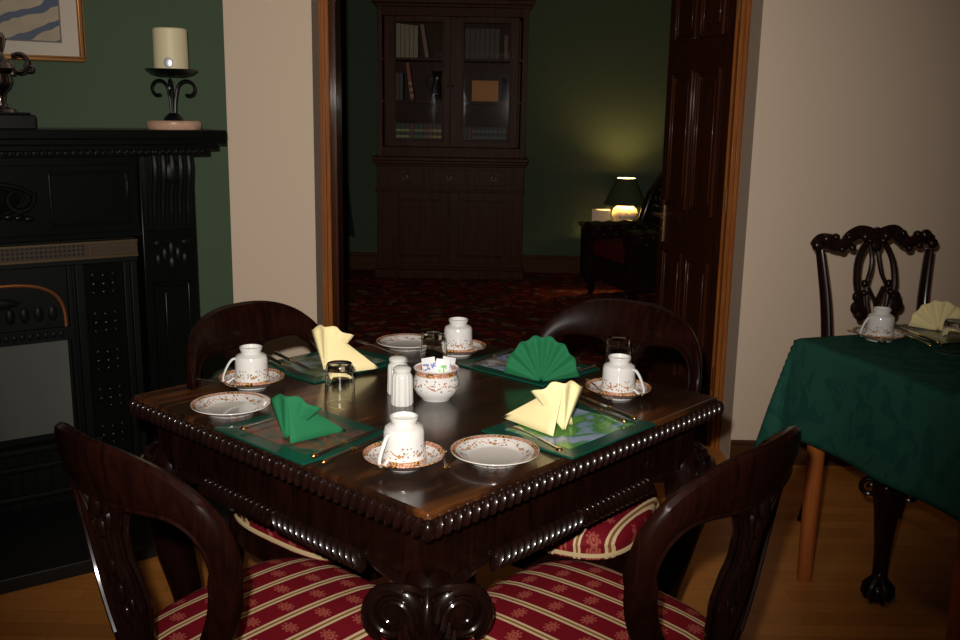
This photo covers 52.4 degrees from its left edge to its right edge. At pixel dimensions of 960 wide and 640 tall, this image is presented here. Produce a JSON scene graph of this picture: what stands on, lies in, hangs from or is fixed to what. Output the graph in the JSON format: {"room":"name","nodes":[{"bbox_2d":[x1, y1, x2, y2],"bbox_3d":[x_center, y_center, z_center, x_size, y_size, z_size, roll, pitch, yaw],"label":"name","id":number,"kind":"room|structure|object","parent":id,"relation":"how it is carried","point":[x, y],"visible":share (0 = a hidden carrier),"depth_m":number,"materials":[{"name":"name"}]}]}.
{"room":"dining room","nodes":[
{"label":"dining room","id":0,"kind":"room"},
{"bbox_2d":[6,0,233,379],"bbox_3d":[-2.094,-0.594,3.109,2.600,2.600,0.200,-8,15,-35],"label":"wall","id":1,"kind":"structure","parent":0,"point":[111,89],"depth_m":3.56,"materials":[{"name":"green paint"}]},
{"bbox_2d":[0,0,86,62],"bbox_3d":[-1.631,-1.111,3.182,0.628,0.500,0.025,-8,15,-35],"label":"framed picture","id":2,"kind":"object","parent":1,"relation":"attached to","point":[43,30],"visible":1,"depth_m":3.32,"materials":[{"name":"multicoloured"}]},
{"bbox_2d":[0,0,59,40],"bbox_3d":[-1.633,-1.111,3.184,0.470,0.364,0.002,-8,15,-35],"label":"painting","id":3,"kind":"object","parent":2,"relation":"attached to","point":[19,19],"depth_m":3.29},
{"bbox_2d":[0,269,958,639],"bbox_3d":[-0.113,0.729,3.543,6.600,0.100,11.020,1,12,0],"label":"floor","id":4,"kind":"structure","parent":0,"point":[830,606],"depth_m":3.23,"materials":[{"name":"brown wood"}]},
{"bbox_2d":[0,127,229,594],"bbox_3d":[-1.493,0.073,3.094,1.550,1.325,0.759,-8,15,-35],"label":"fireplace","id":5,"kind":"object","parent":4,"relation":"on","point":[99,288],"visible":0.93,"depth_m":3.38,"materials":[{"name":"black metal"}]},
{"bbox_2d":[0,32,36,128],"bbox_3d":[-1.545,-0.770,3.128,0.223,0.305,0.140,-8,15,-35],"label":"metal ornament","id":6,"kind":"object","parent":5,"relation":"on","point":[10,118],"visible":1,"depth_m":3.12,"materials":[{"name":"black paint"}]},
{"bbox_2d":[0,284,72,346],"bbox_3d":[-1.627,-0.015,3.269,0.415,0.208,0.318,1,12,0],"label":"hood","id":7,"kind":"object","parent":5,"relation":"attached to","point":[31,315],"depth_m":3.33,"materials":[{"name":"black metal"}]},
{"bbox_2d":[0,127,226,157],"bbox_3d":[-1.615,-0.573,3.147,1.550,0.090,0.299,-8,15,-35],"label":"mantel shelf","id":8,"kind":"object","parent":5,"relation":"attached to","point":[40,142],"depth_m":3.26,"materials":[{"name":"wood"}]},
{"bbox_2d":[144,68,200,129],"bbox_3d":[-1.089,-0.782,3.456,0.188,0.207,0.188,-8,15,-35],"label":"candle holder","id":9,"kind":"object","parent":5,"relation":"on","point":[172,120],"visible":1,"depth_m":3.42,"materials":[{"name":"black metal"}]},
{"bbox_2d":[152,27,188,68],"bbox_3d":[-1.086,-0.951,3.420,0.118,0.150,0.119,-8,15,-35],"label":"pillar candle","id":10,"kind":"object","parent":9,"relation":"on","point":[170,47],"visible":0.83,"depth_m":3.37,"materials":[{"name":"beige wax"}]},
{"bbox_2d":[54,422,397,639],"bbox_3d":[-0.425,0.585,1.787,0.482,0.923,0.587,12,16,41],"label":"chair","id":11,"kind":"object","parent":4,"relation":"on","point":[287,598],"visible":0.96,"depth_m":1.56,"materials":[{"name":"brown wood"}]},
{"bbox_2d":[185,301,382,580],"bbox_3d":[-0.402,0.444,2.443,0.587,0.923,0.482,9,14,32],"label":"chair","id":12,"kind":"object","parent":4,"relation":"on","point":[223,329],"visible":0.23,"depth_m":2.41,"materials":[{"name":"brown wood"}]},
{"bbox_2d":[127,333,723,639],"bbox_3d":[-0.123,0.548,2.343,1.075,0.761,1.075,12,16,41],"label":"dining table","id":13,"kind":"object","parent":4,"relation":"on","point":[427,531],"visible":0.62,"depth_m":1.95,"materials":[{"name":"brown wood"}]},
{"bbox_2d":[190,391,270,418],"bbox_3d":[-0.541,0.189,2.120,0.169,0.020,0.169,-5,13,-24],"label":"plate","id":14,"kind":"object","parent":13,"relation":"on","point":[224,405],"visible":1,"depth_m":2.14,"materials":[{"name":"ceramic"}]},
{"bbox_2d":[218,368,284,389],"bbox_3d":[-0.541,0.144,2.313,0.153,0.024,0.153,-3,13,-20],"label":"saucer","id":15,"kind":"object","parent":13,"relation":"on","point":[275,375],"visible":0.51,"depth_m":2.30,"materials":[{"name":"ceramic"}]},
{"bbox_2d":[222,344,269,384],"bbox_3d":[-0.547,0.104,2.306,0.099,0.087,0.085,5,13,16],"label":"teacup","id":16,"kind":"object","parent":15,"relation":"on","point":[251,364],"visible":0.94,"depth_m":2.28,"materials":[{"name":"grey"}]},
{"bbox_2d":[214,409,383,465],"bbox_3d":[-0.358,0.228,1.986,0.295,0.005,0.235,12,16,41],"label":"placemat","id":17,"kind":"object","parent":13,"relation":"on","point":[267,436],"visible":0.55,"depth_m":1.95,"materials":[{"name":"teal"}]},
{"bbox_2d":[240,417,275,429],"bbox_3d":[-0.420,0.205,2.044,0.018,0.007,0.199,11,16,39],"label":"fork","id":18,"kind":"object","parent":17,"relation":"on","point":[261,422],"visible":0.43,"depth_m":1.99,"materials":[{"name":"silver metal"}]},
{"bbox_2d":[238,418,370,453],"bbox_3d":[-0.358,0.226,1.985,0.223,0.001,0.167,12,16,41],"label":"picture","id":19,"kind":"object","parent":17,"relation":"on","point":[269,432],"depth_m":1.95},
{"bbox_2d":[270,394,345,443],"bbox_3d":[-0.352,0.183,1.968,0.127,0.086,0.106,-9,15,-38],"label":"napkin","id":20,"kind":"object","parent":17,"relation":"on","point":[299,420],"visible":1,"depth_m":1.92,"materials":[{"name":"fabric"}]},
{"bbox_2d":[311,426,381,457],"bbox_3d":[-0.256,0.237,1.908,0.014,0.010,0.215,9,14,31],"label":"knife","id":21,"kind":"object","parent":17,"relation":"on","point":[343,443],"visible":1,"depth_m":1.88,"materials":[{"name":"silver metal"}]},
{"bbox_2d":[268,347,389,383],"bbox_3d":[-0.385,0.112,2.524,0.235,0.005,0.295,12,16,41],"label":"placemat","id":22,"kind":"object","parent":13,"relation":"on","point":[312,360],"visible":0.39,"depth_m":2.50,"materials":[{"name":"teal"}]},
{"bbox_2d":[267,355,303,374],"bbox_3d":[-0.493,0.114,2.459,0.013,0.010,0.215,-8,15,-35],"label":"knife","id":23,"kind":"object","parent":22,"relation":"on","point":[271,358],"visible":0.89,"depth_m":2.46,"materials":[{"name":"silver metal"}]},
{"bbox_2d":[273,351,312,369],"bbox_3d":[-0.482,0.105,2.503,0.013,0.010,0.215,-8,15,-36],"label":"knife","id":24,"kind":"object","parent":22,"relation":"on","point":[276,353],"visible":1,"depth_m":2.51,"materials":[{"name":"silver metal"}]},
{"bbox_2d":[278,354,384,376],"bbox_3d":[-0.385,0.109,2.524,0.167,0.001,0.223,12,16,41],"label":"picture","id":25,"kind":"object","parent":22,"relation":"on","point":[313,361],"depth_m":2.51},
{"bbox_2d":[311,325,378,371],"bbox_3d":[-0.348,0.073,2.414,0.178,0.114,0.090,3,12,10],"label":"napkin","id":26,"kind":"object","parent":22,"relation":"on","point":[332,344],"visible":0.91,"depth_m":2.42,"materials":[{"name":"fabric"}]},
{"bbox_2d":[324,360,354,407],"bbox_3d":[-0.313,0.142,2.178,0.069,0.094,0.069,1,12,0],"label":"tumbler","id":27,"kind":"object","parent":13,"relation":"on","point":[339,374],"visible":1,"depth_m":2.15,"materials":[{"name":"clear glass"}]},
{"bbox_2d":[321,435,382,463],"bbox_3d":[-0.234,0.244,1.878,0.013,0.010,0.215,8,14,31],"label":"knife","id":28,"kind":"object","parent":13,"relation":"on","point":[352,449],"visible":0.98,"depth_m":1.85,"materials":[{"name":"silver metal"}]},
{"bbox_2d":[355,339,397,354],"bbox_3d":[-0.283,0.075,2.661,0.018,0.007,0.199,-9,16,-38],"label":"fork","id":29,"kind":"object","parent":13,"relation":"on","point":[359,341],"visible":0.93,"depth_m":2.66,"materials":[{"name":"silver metal"}]},
{"bbox_2d":[387,355,406,394],"bbox_3d":[-0.191,0.127,2.271,0.050,0.090,0.050,1,12,0],"label":"pepper shaker","id":30,"kind":"object","parent":13,"relation":"on","point":[394,360],"visible":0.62,"depth_m":2.25,"materials":[{"name":"grey"}]},
{"bbox_2d":[376,333,420,351],"bbox_3d":[-0.203,0.066,2.717,0.169,0.020,0.169,11,16,39],"label":"plate","id":31,"kind":"object","parent":13,"relation":"on","point":[405,342],"visible":0.76,"depth_m":2.74,"materials":[{"name":"ceramic"}]},
{"bbox_2d":[391,364,412,406],"bbox_3d":[-0.175,0.145,2.186,0.050,0.090,0.050,1,12,0],"label":"salt shaker","id":32,"kind":"object","parent":13,"relation":"on","point":[402,381],"visible":1,"depth_m":2.17,"materials":[{"name":"grey"}]},
{"bbox_2d":[363,441,444,471],"bbox_3d":[-0.142,0.258,1.817,0.153,0.024,0.153,1,12,0],"label":"saucer","id":33,"kind":"object","parent":13,"relation":"on","point":[435,453],"visible":0.48,"depth_m":1.82,"materials":[{"name":"ceramic"}]},
{"bbox_2d":[377,411,426,467],"bbox_3d":[-0.148,0.219,1.806,0.099,0.087,0.085,-2,13,-15],"label":"teacup","id":34,"kind":"object","parent":33,"relation":"on","point":[403,444],"visible":0.99,"depth_m":1.78,"materials":[{"name":"grey"}]},
{"bbox_2d":[420,330,445,362],"bbox_3d":[-0.120,0.077,2.496,0.069,0.094,0.069,-6,14,-28],"label":"tumbler","id":35,"kind":"object","parent":13,"relation":"on","point":[433,344],"visible":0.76,"depth_m":2.47,"materials":[{"name":"clear glass"}]},
{"bbox_2d":[413,361,458,401],"bbox_3d":[-0.101,0.143,2.238,0.107,0.074,0.107,1,12,0],"label":"sugar bowl","id":36,"kind":"object","parent":13,"relation":"on","point":[430,386],"visible":0.94,"depth_m":2.20,"materials":[{"name":"ceramic"}]},
{"bbox_2d":[421,357,435,371],"bbox_3d":[-0.117,0.117,2.256,0.042,0.061,0.025,2,12,4],"label":"sachet","id":37,"kind":"object","parent":36,"relation":"in","point":[428,364],"visible":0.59,"depth_m":2.26,"materials":[{"name":"paper"}]},
{"bbox_2d":[435,359,449,371],"bbox_3d":[-0.086,0.120,2.236,0.038,0.061,0.017,0,12,-6],"label":"sachet","id":38,"kind":"object","parent":36,"relation":"in","point":[442,365],"visible":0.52,"depth_m":2.24,"materials":[{"name":"paper"}]},
{"bbox_2d":[443,356,455,370],"bbox_3d":[-0.075,0.115,2.258,0.046,0.065,0.012,-5,14,-26],"label":"sachet","id":39,"kind":"object","parent":36,"relation":"in","point":[452,360],"visible":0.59,"depth_m":2.26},
{"bbox_2d":[446,339,485,356],"bbox_3d":[-0.060,0.079,2.656,0.153,0.024,0.153,8,14,29],"label":"saucer","id":40,"kind":"object","parent":13,"relation":"on","point":[477,345],"visible":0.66,"depth_m":2.62,"materials":[{"name":"ceramic"}]},
{"bbox_2d":[444,317,473,350],"bbox_3d":[-0.060,0.038,2.654,0.085,0.087,0.099,0,12,-6],"label":"teacup","id":41,"kind":"object","parent":40,"relation":"on","point":[458,334],"visible":0.91,"depth_m":2.62,"materials":[{"name":"grey"}]},
{"bbox_2d":[451,435,538,468],"bbox_3d":[0.029,0.255,1.857,0.169,0.020,0.169,1,12,0],"label":"plate","id":42,"kind":"object","parent":13,"relation":"on","point":[485,451],"visible":1,"depth_m":1.88,"materials":[{"name":"ceramic"}]},
{"bbox_2d":[455,348,599,386],"bbox_3d":[0.122,0.120,2.527,0.295,0.005,0.235,12,16,41],"label":"placemat","id":43,"kind":"object","parent":13,"relation":"on","point":[495,365],"visible":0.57,"depth_m":2.51,"materials":[{"name":"teal"}]},
{"bbox_2d":[469,348,513,365],"bbox_3d":[0.030,0.098,2.580,0.013,0.010,0.215,9,14,33],"label":"knife","id":44,"kind":"object","parent":43,"relation":"on","point":[509,349],"visible":1,"depth_m":2.59,"materials":[{"name":"silver metal"}]},
{"bbox_2d":[476,353,580,370],"bbox_3d":[0.122,0.117,2.527,0.223,0.001,0.167,12,16,41],"label":"picture","id":45,"kind":"object","parent":43,"relation":"on","point":[498,363],"depth_m":2.54},
{"bbox_2d":[504,335,579,380],"bbox_3d":[0.153,0.090,2.381,0.186,0.112,0.056,3,12,8],"label":"napkin","id":46,"kind":"object","parent":43,"relation":"on","point":[537,358],"visible":1,"depth_m":2.36,"materials":[{"name":"fabric"}]},
{"bbox_2d":[482,403,655,459],"bbox_3d":[0.189,0.225,2.042,0.235,0.005,0.295,12,16,41],"label":"placemat","id":47,"kind":"object","parent":13,"relation":"on","point":[591,430],"visible":0.7,"depth_m":2.00,"materials":[{"name":"teal"}]},
{"bbox_2d":[502,420,562,450],"bbox_3d":[0.104,0.233,1.959,0.018,0.007,0.199,-7,14,-32],"label":"fork","id":48,"kind":"object","parent":47,"relation":"on","point":[512,426],"visible":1,"depth_m":1.96,"materials":[{"name":"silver metal"}]},
{"bbox_2d":[501,380,582,435],"bbox_3d":[0.139,0.165,2.051,0.114,0.102,0.153,-10,16,-41],"label":"napkin","id":49,"kind":"object","parent":47,"relation":"on","point":[556,403],"visible":1,"depth_m":2.00,"materials":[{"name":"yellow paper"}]},
{"bbox_2d":[505,408,633,448],"bbox_3d":[0.189,0.223,2.042,0.167,0.001,0.223,12,16,41],"label":"picture","id":50,"kind":"object","parent":47,"relation":"on","point":[589,427],"depth_m":2.01},
{"bbox_2d":[577,400,626,422],"bbox_3d":[0.254,0.195,2.146,0.013,0.010,0.215,-6,14,-30],"label":"knife","id":51,"kind":"object","parent":47,"relation":"on","point":[622,420],"visible":0.98,"depth_m":2.11,"materials":[{"name":"silver metal"}]},
{"bbox_2d":[580,395,636,419],"bbox_3d":[0.276,0.191,2.167,0.013,0.010,0.215,-6,14,-31],"label":"knife","id":52,"kind":"object","parent":47,"relation":"on","point":[632,417],"visible":0.98,"depth_m":2.14,"materials":[{"name":"silver metal"}]},
{"bbox_2d":[604,335,630,362],"bbox_3d":[0.349,0.091,2.469,0.069,0.094,0.069,-6,14,-28],"label":"tumbler","id":53,"kind":"object","parent":13,"relation":"on","point":[620,344],"visible":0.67,"depth_m":2.44,"materials":[{"name":"clear glass"}]},
{"bbox_2d":[585,378,650,400],"bbox_3d":[0.323,0.166,2.283,0.153,0.024,0.153,-9,16,-39],"label":"saucer","id":54,"kind":"object","parent":13,"relation":"on","point":[597,381],"visible":0.5,"depth_m":2.27,"materials":[{"name":"ceramic"}]},
{"bbox_2d":[600,353,644,395],"bbox_3d":[0.326,0.128,2.268,0.085,0.087,0.099,-3,13,-18],"label":"teacup","id":55,"kind":"object","parent":54,"relation":"on","point":[618,375],"visible":0.94,"depth_m":2.25,"materials":[{"name":"grey"}]},
{"bbox_2d":[371,0,535,279],"bbox_3d":[-0.238,-1.514,8.246,1.348,2.300,0.438,1,12,0],"label":"bookcase","id":56,"kind":"object","parent":4,"relation":"on","point":[451,206],"visible":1,"depth_m":8.16,"materials":[{"name":"brown wood"}]},
{"bbox_2d":[396,73,399,99],"bbox_3d":[-0.683,-1.957,8.174,0.028,0.220,0.180,1,12,0],"label":"book","id":57,"kind":"object","parent":56,"relation":"on","point":[397,74],"visible":0.77,"depth_m":8.09,"materials":[{"name":"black paper"}]},
{"bbox_2d":[396,23,400,56],"bbox_3d":[-0.671,-2.316,8.097,0.033,0.270,0.180,1,12,0],"label":"book","id":58,"kind":"object","parent":56,"relation":"on","point":[398,25],"visible":0.73,"depth_m":8.02,"materials":[{"name":"beige paper"}]},
{"bbox_2d":[400,73,404,99],"bbox_3d":[-0.653,-1.957,8.174,0.028,0.220,0.180,1,12,0],"label":"book","id":59,"kind":"object","parent":56,"relation":"on","point":[402,75],"visible":0.88,"depth_m":8.10,"materials":[{"name":"beige paper"}]},
{"bbox_2d":[400,123,404,138],"bbox_3d":[-0.648,-1.568,8.247,0.036,0.190,0.160,1,12,0],"label":"book","id":60,"kind":"object","parent":56,"relation":"on","point":[402,125],"visible":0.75,"depth_m":8.16,"materials":[{"name":"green paper"}]},
{"bbox_2d":[401,24,404,56],"bbox_3d":[-0.635,-2.313,8.097,0.033,0.266,0.180,1,12,0],"label":"book","id":61,"kind":"object","parent":56,"relation":"on","point":[402,25],"visible":0.67,"depth_m":8.01,"materials":[{"name":"beige paper"}]},
{"bbox_2d":[405,24,409,57],"bbox_3d":[-0.599,-2.311,8.097,0.033,0.262,0.180,1,12,0],"label":"book","id":62,"kind":"object","parent":56,"relation":"on","point":[407,26],"visible":0.77,"depth_m":8.02,"materials":[{"name":"beige paper"}]},
{"bbox_2d":[405,123,409,138],"bbox_3d":[-0.610,-1.567,8.247,0.036,0.190,0.160,1,12,0],"label":"book","id":63,"kind":"object","parent":56,"relation":"on","point":[407,125],"visible":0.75,"depth_m":8.17,"materials":[{"name":"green paper"}]},
{"bbox_2d":[406,63,414,99],"bbox_3d":[-0.580,-1.996,8.165,0.070,0.301,0.180,1,12,0],"label":"book","id":64,"kind":"object","parent":56,"relation":"on","point":[408,65],"visible":0.94,"depth_m":8.09,"materials":[{"name":"beige paper"}]},
{"bbox_2d":[409,25,413,57],"bbox_3d":[-0.562,-2.308,8.098,0.033,0.258,0.180,1,12,0],"label":"book","id":65,"kind":"object","parent":56,"relation":"on","point":[411,26],"visible":0.73,"depth_m":8.01,"materials":[{"name":"beige paper"}]},
{"bbox_2d":[414,26,418,57],"bbox_3d":[-0.526,-2.305,8.098,0.033,0.254,0.180,1,12,0],"label":"book","id":66,"kind":"object","parent":56,"relation":"on","point":[416,28],"visible":0.85,"depth_m":8.02,"materials":[{"name":"beige paper"}]},
{"bbox_2d":[414,123,418,138],"bbox_3d":[-0.533,-1.566,8.247,0.036,0.190,0.160,1,12,0],"label":"book","id":67,"kind":"object","parent":56,"relation":"on","point":[416,126],"visible":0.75,"depth_m":8.16,"materials":[{"name":"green paper"}]},
{"bbox_2d":[420,24,429,57],"bbox_3d":[-0.455,-2.311,8.097,0.074,0.266,0.180,1,12,0],"label":"book","id":68,"kind":"object","parent":56,"relation":"on","point":[423,30],"visible":0.86,"depth_m":8.02,"materials":[{"name":"beige paper"}]},
{"bbox_2d":[423,123,428,138],"bbox_3d":[-0.456,-1.565,8.247,0.036,0.190,0.160,1,12,0],"label":"book","id":69,"kind":"object","parent":56,"relation":"on","point":[425,126],"visible":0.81,"depth_m":8.16,"materials":[{"name":"beige paper"}]},
{"bbox_2d":[428,124,432,138],"bbox_3d":[-0.417,-1.564,8.247,0.036,0.190,0.160,1,12,0],"label":"book","id":70,"kind":"object","parent":56,"relation":"on","point":[430,126],"visible":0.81,"depth_m":8.17,"materials":[{"name":"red paper"}]},
{"bbox_2d":[426,71,441,100],"bbox_3d":[-0.373,-1.947,8.105,0.134,0.240,0.099,-6,14,-29],"label":"glass jug","id":71,"kind":"object","parent":56,"relation":"on","point":[436,96],"visible":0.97,"depth_m":8.10,"materials":[{"name":"glass"}]},
{"bbox_2d":[437,124,441,138],"bbox_3d":[-0.341,-1.563,8.247,0.036,0.190,0.160,1,12,0],"label":"book","id":72,"kind":"object","parent":56,"relation":"on","point":[439,126],"visible":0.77,"depth_m":8.16,"materials":[{"name":"beige paper"}]},
{"bbox_2d":[465,28,469,58],"bbox_3d":[-0.101,-2.289,8.090,0.036,0.240,0.160,1,12,0],"label":"book","id":73,"kind":"object","parent":56,"relation":"on","point":[467,48],"visible":0.83,"depth_m":8.01,"materials":[{"name":"beige paper"}]},
{"bbox_2d":[467,127,471,139],"bbox_3d":[-0.089,-1.549,8.249,0.034,0.170,0.160,1,12,0],"label":"book","id":74,"kind":"object","parent":56,"relation":"on","point":[469,129],"visible":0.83,"depth_m":8.17,"materials":[{"name":"beige paper"}]},
{"bbox_2d":[470,28,474,58],"bbox_3d":[-0.060,-2.288,8.090,0.036,0.240,0.160,1,12,0],"label":"book","id":75,"kind":"object","parent":56,"relation":"on","point":[472,43],"visible":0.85,"depth_m":8.01,"materials":[{"name":"beige paper"}]},
{"bbox_2d":[475,28,479,58],"bbox_3d":[-0.019,-2.288,8.090,0.036,0.240,0.160,1,12,0],"label":"book","id":76,"kind":"object","parent":56,"relation":"on","point":[477,39],"visible":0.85,"depth_m":8.01,"materials":[{"name":"beige paper"}]},
{"bbox_2d":[480,29,484,58],"bbox_3d":[0.021,-2.287,8.090,0.036,0.240,0.160,1,12,0],"label":"book","id":77,"kind":"object","parent":56,"relation":"on","point":[482,35],"visible":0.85,"depth_m":8.01,"materials":[{"name":"beige paper"}]},
{"bbox_2d":[472,80,498,101],"bbox_3d":[0.043,-1.913,8.150,0.224,0.168,0.144,1,12,0],"label":"storage box","id":78,"kind":"object","parent":56,"relation":"on","point":[487,91],"visible":0.94,"depth_m":8.08,"materials":[{"name":"orange"}]},
{"bbox_2d":[485,29,489,58],"bbox_3d":[0.062,-2.286,8.090,0.036,0.240,0.160,1,12,0],"label":"book","id":79,"kind":"object","parent":56,"relation":"on","point":[487,31],"visible":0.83,"depth_m":8.01,"materials":[{"name":"beige paper"}]},
{"bbox_2d":[490,29,494,58],"bbox_3d":[0.102,-2.285,8.090,0.036,0.240,0.160,1,12,0],"label":"book","id":80,"kind":"object","parent":56,"relation":"on","point":[492,31],"visible":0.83,"depth_m":8.01,"materials":[{"name":"beige paper"}]},
{"bbox_2d":[495,29,499,58],"bbox_3d":[0.143,-2.285,8.090,0.036,0.240,0.160,1,12,0],"label":"book","id":81,"kind":"object","parent":56,"relation":"on","point":[497,31],"visible":0.83,"depth_m":8.01,"materials":[{"name":"beige paper"}]},
{"bbox_2d":[500,78,507,101],"bbox_3d":[0.201,-1.910,8.099,0.068,0.190,0.068,1,12,0],"label":"glass vase","id":82,"kind":"object","parent":56,"relation":"on","point":[501,78],"visible":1,"depth_m":8.10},
{"bbox_2d":[504,35,507,58],"bbox_3d":[0.215,-2.259,8.095,0.030,0.190,0.160,1,12,0],"label":"book","id":83,"kind":"object","parent":56,"relation":"on","point":[505,36],"visible":0.83,"depth_m":8.02,"materials":[{"name":"beige paper"}]},
{"bbox_2d":[466,298,701,583],"bbox_3d":[0.254,0.444,2.497,0.482,0.923,0.587,8,14,31],"label":"chair","id":84,"kind":"object","parent":4,"relation":"on","point":[608,541],"visible":0.3,"depth_m":2.50,"materials":[{"name":"brown wood"}]},
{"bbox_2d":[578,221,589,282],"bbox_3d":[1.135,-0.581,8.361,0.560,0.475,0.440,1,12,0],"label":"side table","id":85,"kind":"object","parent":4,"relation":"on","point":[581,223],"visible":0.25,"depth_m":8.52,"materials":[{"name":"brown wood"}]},
{"bbox_2d":[592,209,609,220],"bbox_3d":[1.025,-0.874,8.278,0.152,0.126,0.102,2,12,6],"label":"box","id":86,"kind":"object","parent":85,"relation":"on","point":[597,214],"visible":0.76,"depth_m":8.23,"materials":[{"name":"beige"}]},
{"bbox_2d":[604,177,643,220],"bbox_3d":[1.233,-1.005,8.269,0.364,0.395,0.364,1,12,0],"label":"table lamp","id":87,"kind":"object","parent":85,"relation":"on","point":[625,193],"visible":0.88,"depth_m":8.16,"materials":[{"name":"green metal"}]},
{"bbox_2d":[582,171,661,299],"bbox_3d":[1.390,-0.668,7.551,0.965,0.995,0.772,-4,13,-23],"label":"armchair","id":88,"kind":"object","parent":4,"relation":"on","point":[622,254],"visible":0.37,"depth_m":7.44,"materials":[{"name":"black leather"}]},
{"bbox_2d":[594,237,624,263],"bbox_3d":[1.282,-0.542,7.538,0.660,0.150,0.500,-4,13,-23],"label":"seat cushion","id":89,"kind":"object","parent":88,"relation":"on","point":[607,250],"depth_m":7.44,"materials":[{"name":"fabric"}]},
{"bbox_2d":[457,425,801,639],"bbox_3d":[0.246,0.594,1.802,0.587,0.923,0.482,11,16,40],"label":"chair","id":90,"kind":"object","parent":4,"relation":"on","point":[558,599],"visible":0.99,"depth_m":1.59,"materials":[{"name":"brown wood"}]},
{"bbox_2d":[797,224,937,605],"bbox_3d":[1.381,0.263,3.098,0.624,1.060,0.687,-1,12,-8],"label":"carved chair","id":91,"kind":"object","parent":4,"relation":"on","point":[889,504],"visible":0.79,"depth_m":3.28,"materials":[{"name":"brown wood"}]},
{"bbox_2d":[797,444,959,639],"bbox_3d":[1.538,0.498,2.724,0.903,0.752,0.900,-3,13,-18],"label":"dining table","id":92,"kind":"object","parent":4,"relation":"on","point":[815,457],"visible":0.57,"depth_m":2.95,"materials":[{"name":"orange wood"}]},
{"bbox_2d":[754,334,959,521],"bbox_3d":[1.541,0.322,2.686,1.091,0.401,1.091,-3,13,-18],"label":"tablecloth","id":93,"kind":"object","parent":92,"relation":"on","point":[890,411],"visible":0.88,"depth_m":2.63,"materials":[{"name":"fabric"}]},
{"bbox_2d":[852,326,906,342],"bbox_3d":[1.195,0.047,2.918,0.153,0.024,0.153,9,14,32],"label":"saucer","id":94,"kind":"object","parent":93,"relation":"on","point":[898,334],"visible":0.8,"depth_m":2.89,"materials":[{"name":"ceramic"}]},
{"bbox_2d":[859,306,894,336],"bbox_3d":[1.189,0.006,2.912,0.099,0.087,0.085,6,13,21],"label":"teacup","id":95,"kind":"object","parent":94,"relation":"on","point":[880,323],"visible":0.94,"depth_m":2.88,"materials":[{"name":"grey"}]},
{"bbox_2d":[894,324,941,343],"bbox_3d":[1.444,0.036,3.030,0.295,0.005,0.235,-3,13,-18],"label":"placemat","id":96,"kind":"object","parent":93,"relation":"on","point":[934,334],"visible":0.31,"depth_m":3.00,"materials":[{"name":"teal"}]},
{"bbox_2d":[897,326,941,338],"bbox_3d":[1.444,0.034,3.029,0.223,0.001,0.167,-3,13,-18],"label":"picture","id":97,"kind":"object","parent":96,"relation":"on","point":[934,334],"depth_m":3.01},
{"bbox_2d":[908,300,959,330],"bbox_3d":[1.429,-0.017,3.035,0.173,0.093,0.055,5,13,19],"label":"napkin","id":98,"kind":"object","parent":96,"relation":"on","point":[931,316],"visible":0.87,"depth_m":3.02,"materials":[{"name":"fabric"}]},
{"bbox_2d":[898,327,939,343],"bbox_3d":[1.322,0.044,2.943,0.013,0.010,0.215,-1,12,-8],"label":"knife","id":99,"kind":"object","parent":93,"relation":"on","point":[910,331],"visible":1,"depth_m":2.91,"materials":[{"name":"silver metal"}]},
{"bbox_2d":[907,334,931,346],"bbox_3d":[1.285,0.051,2.904,0.013,0.010,0.215,0,12,-5],"label":"knife","id":100,"kind":"object","parent":93,"relation":"on","point":[913,338],"visible":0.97,"depth_m":2.85,"materials":[{"name":"silver metal"}]},
{"bbox_2d":[939,318,959,355],"bbox_3d":[1.342,0.047,2.760,0.069,0.094,0.069,-3,13,-17],"label":"tumbler","id":101,"kind":"object","parent":93,"relation":"on","point":[950,336],"visible":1,"depth_m":2.74,"materials":[{"name":"clear glass"}]},
{"bbox_2d":[340,0,671,255],"bbox_3d":[0.230,-1.724,8.548,5.600,2.600,0.200,1,12,0],"label":"wall","id":102,"kind":"structure","parent":0,"point":[597,70],"depth_m":8.43,"materials":[{"name":"green paint"}]},
{"bbox_2d":[343,182,354,236],"bbox_3d":[-1.161,-0.973,8.510,0.136,0.501,0.052,1,12,0],"label":"curtain tail","id":103,"kind":"object","parent":102,"relation":"hanging from","point":[348,227],"visible":0.7,"depth_m":8.51,"materials":[{"name":"grey fabric"}]},
{"bbox_2d":[344,252,579,272],"bbox_3d":[0.209,-0.506,8.697,5.200,0.155,0.022,1,12,0],"label":"baseboard","id":104,"kind":"structure","parent":102,"relation":"attached to","point":[352,260],"depth_m":8.69,"materials":[{"name":"brown wood"}]},
{"bbox_2d":[223,0,959,459],"bbox_3d":[0.769,-0.735,3.997,4.488,2.600,0.470,1,12,0],"label":"wall","id":105,"kind":"structure","parent":0,"point":[851,118],"depth_m":3.79,"materials":[{"name":"beige paint"}]},
{"bbox_2d":[332,0,344,332],"bbox_3d":[-0.621,-0.534,4.189,0.050,2.080,0.210,1,12,0],"label":"trim","id":106,"kind":"structure","parent":105,"relation":"attached to","point":[336,8],"depth_m":4.13,"materials":[{"name":"red wood"}]},
{"bbox_2d":[318,0,751,448],"bbox_3d":[0.203,-0.529,4.131,1.703,2.123,0.325,1,12,0],"label":"trim","id":107,"kind":"structure","parent":105,"relation":"attached to","point":[325,6],"depth_m":3.98,"materials":[{"name":"orange wood"}]},
{"bbox_2d":[650,0,739,442],"bbox_3d":[0.968,-0.542,4.404,0.117,2.042,0.783,-2,12,-13],"label":"door","id":108,"kind":"structure","parent":105,"relation":"in","point":[703,33],"depth_m":4.30,"materials":[{"name":"red wood"}]},
{"bbox_3d":[3.102,-0.059,1.050,0.200,2.600,6.500,1,12,0],"label":"wall","id":109,"kind":"structure","parent":0,"visible":0},
{"bbox_2d":[729,440,850,465],"bbox_3d":[2.011,0.561,4.021,1.958,0.100,0.020,1,12,0],"label":"baseboard","id":110,"kind":"structure","parent":109,"relation":"attached to","point":[737,447],"depth_m":4.01,"materials":[{"name":"brown wood"}]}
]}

